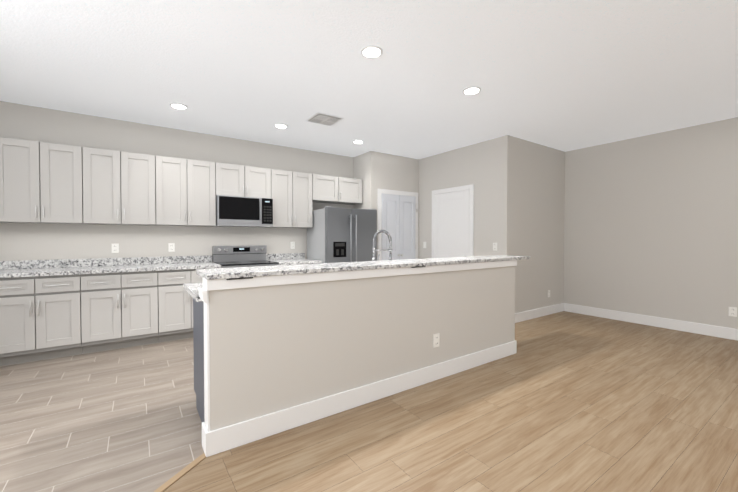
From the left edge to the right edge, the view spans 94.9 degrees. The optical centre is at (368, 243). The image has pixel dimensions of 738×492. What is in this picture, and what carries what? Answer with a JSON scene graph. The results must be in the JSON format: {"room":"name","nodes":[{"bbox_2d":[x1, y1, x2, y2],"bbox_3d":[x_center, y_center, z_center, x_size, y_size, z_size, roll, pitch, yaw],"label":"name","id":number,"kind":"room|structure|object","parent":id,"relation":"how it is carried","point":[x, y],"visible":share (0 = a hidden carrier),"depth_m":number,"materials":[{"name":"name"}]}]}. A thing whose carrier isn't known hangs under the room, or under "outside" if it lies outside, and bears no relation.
{"room":"kitchen","nodes":[
{"label":"kitchen","id":0,"kind":"room"},
{"bbox_2d":[0,338,203,491],"bbox_3d":[-0.611,1.204,3.076,6.350,0.003,4.852,-1,1,-35],"label":"tile floor","id":1,"kind":"structure","parent":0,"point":[127,419],"depth_m":2.33,"materials":[{"name":"ceramic tile"},{"name":"grout"}]},
{"bbox_2d":[0,274,82,365],"bbox_3d":[-3.496,0.759,3.623,0.693,0.873,0.656,-1,1,-35],"label":"base cabinet","id":2,"kind":"object","parent":1,"relation":"on","point":[40,317],"visible":1,"depth_m":3.41,"materials":[{"name":"grey wood"}]},
{"bbox_2d":[81,271,157,353],"bbox_3d":[-2.924,0.753,4.018,0.693,0.873,0.656,-1,1,-35],"label":"base cabinet","id":3,"kind":"object","parent":1,"relation":"on","point":[119,310],"visible":1,"depth_m":3.77,"materials":[{"name":"grey wood"}]},
{"bbox_2d":[0,253,321,277],"bbox_3d":[-2.658,0.245,4.202,4.275,0.133,0.643,-1,1,-35],"label":"countertop","id":4,"kind":"structure","parent":3,"relation":"on","point":[23,268],"depth_m":4.05,"materials":[{"name":"stone"}]},
{"bbox_2d":[158,268,210,342],"bbox_3d":[-2.355,0.747,4.412,0.688,0.873,0.656,-1,1,-35],"label":"base cabinet","id":5,"kind":"object","parent":1,"relation":"on","point":[175,309],"visible":0.5,"depth_m":4.09,"materials":[{"name":"grey wood"}]},
{"bbox_2d":[193,298,204,422],"bbox_3d":[-0.017,0.768,3.107,2.770,0.873,0.620,-1,1,-35],"label":"cabinet end panel","id":6,"kind":"object","parent":1,"relation":"on","point":[198,327],"visible":0.27,"depth_m":2.35,"materials":[{"name":"grey metal"}]},
{"bbox_2d":[212,245,278,267],"bbox_3d":[-1.735,0.605,4.788,0.748,1.143,0.731,-1,1,-35],"label":"range","id":7,"kind":"object","parent":1,"relation":"on","point":[238,256],"visible":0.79,"depth_m":4.92,"materials":[{"name":"silver metal"}]},
{"bbox_2d":[307,206,376,262],"bbox_3d":[-0.437,0.296,5.587,0.910,1.735,0.796,-1,1,-35],"label":"refrigerator","id":8,"kind":"object","parent":1,"relation":"on","point":[336,235],"visible":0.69,"depth_m":5.26,"materials":[{"name":"grey metal"}]},
{"bbox_2d":[0,101,737,328],"bbox_3d":[0.928,-0.150,2.296,8.260,2.735,8.090,-1,1,-35],"label":"wall","id":9,"kind":"structure","parent":0,"point":[645,225],"depth_m":4.95,"materials":[{"name":"grey paint"}]},
{"bbox_2d":[0,137,82,223],"bbox_3d":[-3.580,-0.658,3.721,0.693,0.865,0.360,-1,1,-35],"label":"upper cabinet","id":10,"kind":"object","parent":9,"relation":"attached to","point":[41,182],"visible":0.98,"depth_m":3.61,"materials":[{"name":"grey wood"}]},
{"bbox_2d":[112,243,118,252],"bbox_3d":[-3.168,0.056,4.232,0.072,0.116,0.008,-1,1,-35],"label":"electrical outlet","id":11,"kind":"object","parent":9,"relation":"attached to","point":[115,248],"visible":1,"depth_m":4.23,"materials":[{"name":"white plastic"}]},
{"bbox_2d":[82,147,155,225],"bbox_3d":[-3.008,-0.665,4.116,0.693,0.865,0.360,-1,1,-35],"label":"upper cabinet","id":12,"kind":"object","parent":9,"relation":"attached to","point":[118,187],"visible":1,"depth_m":3.98,"materials":[{"name":"grey wood"}]},
{"bbox_2d":[168,243,174,251],"bbox_3d":[-2.667,0.050,4.579,0.072,0.116,0.008,-1,1,-35],"label":"electrical outlet","id":13,"kind":"object","parent":9,"relation":"attached to","point":[171,247],"visible":1,"depth_m":4.58,"materials":[{"name":"white plastic"}]},
{"bbox_2d":[155,155,215,226],"bbox_3d":[-2.439,-0.671,4.510,0.688,0.865,0.360,-1,1,-35],"label":"upper cabinet","id":14,"kind":"object","parent":9,"relation":"attached to","point":[185,192],"visible":0.98,"depth_m":4.38,"materials":[{"name":"grey wood"}]},
{"bbox_2d":[215,162,270,198],"bbox_3d":[-1.842,-0.886,4.919,0.758,0.450,0.360,-1,1,-35],"label":"upper cabinet","id":15,"kind":"object","parent":9,"relation":"attached to","point":[240,180],"visible":0.96,"depth_m":4.78,"materials":[{"name":"grey wood"}]},
{"bbox_2d":[216,195,272,226],"bbox_3d":[-1.813,-0.452,4.883,0.748,0.409,0.457,-1,1,-35],"label":"over-the-range microwave","id":16,"kind":"object","parent":15,"relation":"attached to","point":[234,211],"visible":0.98,"depth_m":4.71,"materials":[{"name":"silver metal"}]},
{"bbox_2d":[265,169,312,227],"bbox_3d":[-1.254,-0.685,5.329,0.668,0.865,0.360,-1,1,-35],"label":"upper cabinet","id":17,"kind":"object","parent":9,"relation":"attached to","point":[291,194],"visible":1,"depth_m":5.20,"materials":[{"name":"grey wood"}]},
{"bbox_2d":[290,242,294,248],"bbox_3d":[-1.252,0.024,5.557,0.072,0.116,0.008,-1,1,-35],"label":"electrical outlet","id":18,"kind":"object","parent":9,"relation":"attached to","point":[292,245],"visible":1,"depth_m":5.55,"materials":[{"name":"white plastic"}]},
{"bbox_2d":[226,266,424,279],"bbox_3d":[-0.177,0.201,2.431,1.590,0.007,0.010,-1,1,-35],"label":"bracket","id":19,"kind":"object","parent":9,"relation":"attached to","point":[252,277],"visible":1,"depth_m":2.04,"materials":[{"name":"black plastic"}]},
{"bbox_2d":[312,174,361,204],"bbox_3d":[-0.588,-0.913,5.786,0.948,0.423,0.360,-1,1,-35],"label":"upper cabinet","id":20,"kind":"object","parent":9,"relation":"attached to","point":[335,190],"visible":0.98,"depth_m":5.65,"materials":[{"name":"grey wood"}]},
{"bbox_2d":[377,189,417,260],"bbox_3d":[0.550,0.103,6.083,0.930,2.105,0.075,-1,1,-35],"label":"pantry door","id":21,"kind":"structure","parent":9,"relation":"in","point":[398,216],"depth_m":6.06,"materials":[{"name":"white wood"}]},
{"bbox_2d":[432,184,473,257],"bbox_3d":[1.369,0.109,5.712,0.070,2.105,0.910,-1,1,-35],"label":"entry door","id":22,"kind":"structure","parent":9,"relation":"in","point":[453,223],"depth_m":5.68,"materials":[{"name":"white wood"}]},
{"bbox_2d":[515,303,564,322],"bbox_3d":[2.655,1.097,5.353,1.645,0.140,0.019,-1,1,-35],"label":"baseboard","id":23,"kind":"structure","parent":9,"relation":"attached to","point":[535,313],"depth_m":5.37,"materials":[{"name":"white wood"}]},
{"bbox_2d":[564,303,737,340],"bbox_3d":[4.894,1.126,3.619,0.015,0.140,5.420,-1,1,-35],"label":"baseboard","id":24,"kind":"structure","parent":9,"relation":"attached to","point":[708,330],"depth_m":4.78,"materials":[{"name":"white wood"}]},
{"bbox_2d":[729,307,736,316],"bbox_3d":[4.497,0.842,4.191,0.008,0.116,0.072,-1,1,-35],"label":"electrical outlet","id":25,"kind":"object","parent":9,"relation":"attached to","point":[733,311],"visible":1,"depth_m":4.18,"materials":[{"name":"white plastic"}]},
{"bbox_2d":[0,0,737,158],"bbox_3d":[0.928,-1.567,2.272,8.260,0.100,8.090,-1,1,-35],"label":"ceiling","id":26,"kind":"structure","parent":0,"point":[565,75],"depth_m":2.94,"materials":[{"name":"white paint"}]},
{"bbox_2d":[170,103,187,109],"bbox_3d":[-2.127,-1.536,3.790,0.176,0.010,0.176,-1,1,-35],"label":"recessed light","id":27,"kind":"object","parent":26,"relation":"in","point":[178,106],"visible":0.96,"depth_m":3.78,"materials":[{"name":"white plastic"}]},
{"bbox_2d":[274,124,287,128],"bbox_3d":[-1.156,-1.547,4.461,0.176,0.010,0.176,-1,1,-35],"label":"recessed light","id":28,"kind":"object","parent":26,"relation":"in","point":[282,126],"visible":0.98,"depth_m":4.46,"materials":[{"name":"white plastic"}]},
{"bbox_2d":[305,112,343,125],"bbox_3d":[-0.553,-1.540,4.221,0.360,0.015,0.360,-1,1,-35],"label":"ceiling vent","id":29,"kind":"object","parent":26,"relation":"in","point":[323,119],"visible":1,"depth_m":4.18,"materials":[{"name":"white metal"}]},
{"bbox_2d":[352,140,363,143],"bbox_3d":[-0.167,-1.559,5.193,0.176,0.010,0.176,-1,1,-35],"label":"recessed light","id":30,"kind":"object","parent":26,"relation":"in","point":[357,141],"visible":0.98,"depth_m":5.17,"materials":[{"name":"white plastic"}]},
{"bbox_2d":[361,45,382,58],"bbox_3d":[0.022,-1.517,2.686,0.176,0.010,0.176,-1,1,-35],"label":"recessed light","id":31,"kind":"object","parent":26,"relation":"in","point":[371,51],"visible":0.96,"depth_m":2.67,"materials":[{"name":"white"}]},
{"bbox_2d":[463,87,480,94],"bbox_3d":[1.028,-1.529,3.394,0.176,0.010,0.176,-1,1,-35],"label":"recessed light","id":32,"kind":"object","parent":26,"relation":"in","point":[471,90],"visible":0.98,"depth_m":3.38,"materials":[{"name":"white"}]},
{"bbox_2d":[163,311,737,491],"bbox_3d":[0.928,1.268,2.319,8.260,0.100,8.090,-1,1,-35],"label":"floor","id":33,"kind":"structure","parent":0,"point":[564,401],"depth_m":2.21,"materials":[{"name":"brown wood"}]},
{"bbox_2d":[154,453,205,491],"bbox_3d":[-1.393,1.242,0.621,0.040,0.007,2.838,0,1,18],"label":"transition piece","id":34,"kind":"object","parent":33,"relation":"on","point":[178,475],"visible":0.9,"depth_m":1.80,"materials":[{"name":"beige wood"}]},
{"bbox_2d":[198,260,516,431],"bbox_3d":[0.291,0.700,2.855,3.092,1.018,0.139,-1,1,-35],"label":"wall","id":35,"kind":"structure","parent":33,"relation":"on","point":[272,344],"depth_m":2.42,"materials":[{"name":"grey paint"}]},
{"bbox_2d":[202,340,516,456],"bbox_3d":[0.298,1.138,2.875,3.092,0.140,0.145,-1,1,-35],"label":"baseboard","id":36,"kind":"structure","parent":35,"relation":"attached to","point":[220,440],"depth_m":2.41,"materials":[{"name":"white wood"}]},
{"bbox_2d":[196,255,529,279],"bbox_3d":[0.330,0.171,3.020,3.307,0.031,0.407,-1,1,-35],"label":"bar","id":37,"kind":"object","parent":35,"relation":"on","point":[229,273],"visible":1,"depth_m":2.50,"materials":[{"name":"stone"}]},
{"bbox_2d":[433,333,439,347],"bbox_3d":[0.598,0.856,3.001,0.072,0.116,0.008,-1,1,-35],"label":"outlet","id":38,"kind":"object","parent":35,"relation":"attached to","point":[436,339],"visible":1,"depth_m":3.00,"materials":[{"name":"white plastic"}]},
{"bbox_3d":[0.270,0.764,3.327,1.031,0.874,0.656,-1,1,-35],"label":"cabinet","id":39,"kind":"object","parent":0,"visible":0},
{"bbox_2d":[184,282,202,301],"bbox_3d":[-0.029,0.310,3.107,2.880,0.038,0.645,-1,1,-35],"label":"countertop","id":40,"kind":"structure","parent":39,"relation":"on","point":[191,289],"depth_m":2.31,"materials":[{"name":"stone"}]},
{"bbox_2d":[372,230,392,260],"bbox_3d":[0.138,0.075,3.276,0.251,0.427,0.106,-1,1,-35],"label":"faucet","id":41,"kind":"object","parent":40,"relation":"on","point":[374,240],"visible":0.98,"depth_m":3.27,"materials":[{"name":"silver metal"}]}
]}

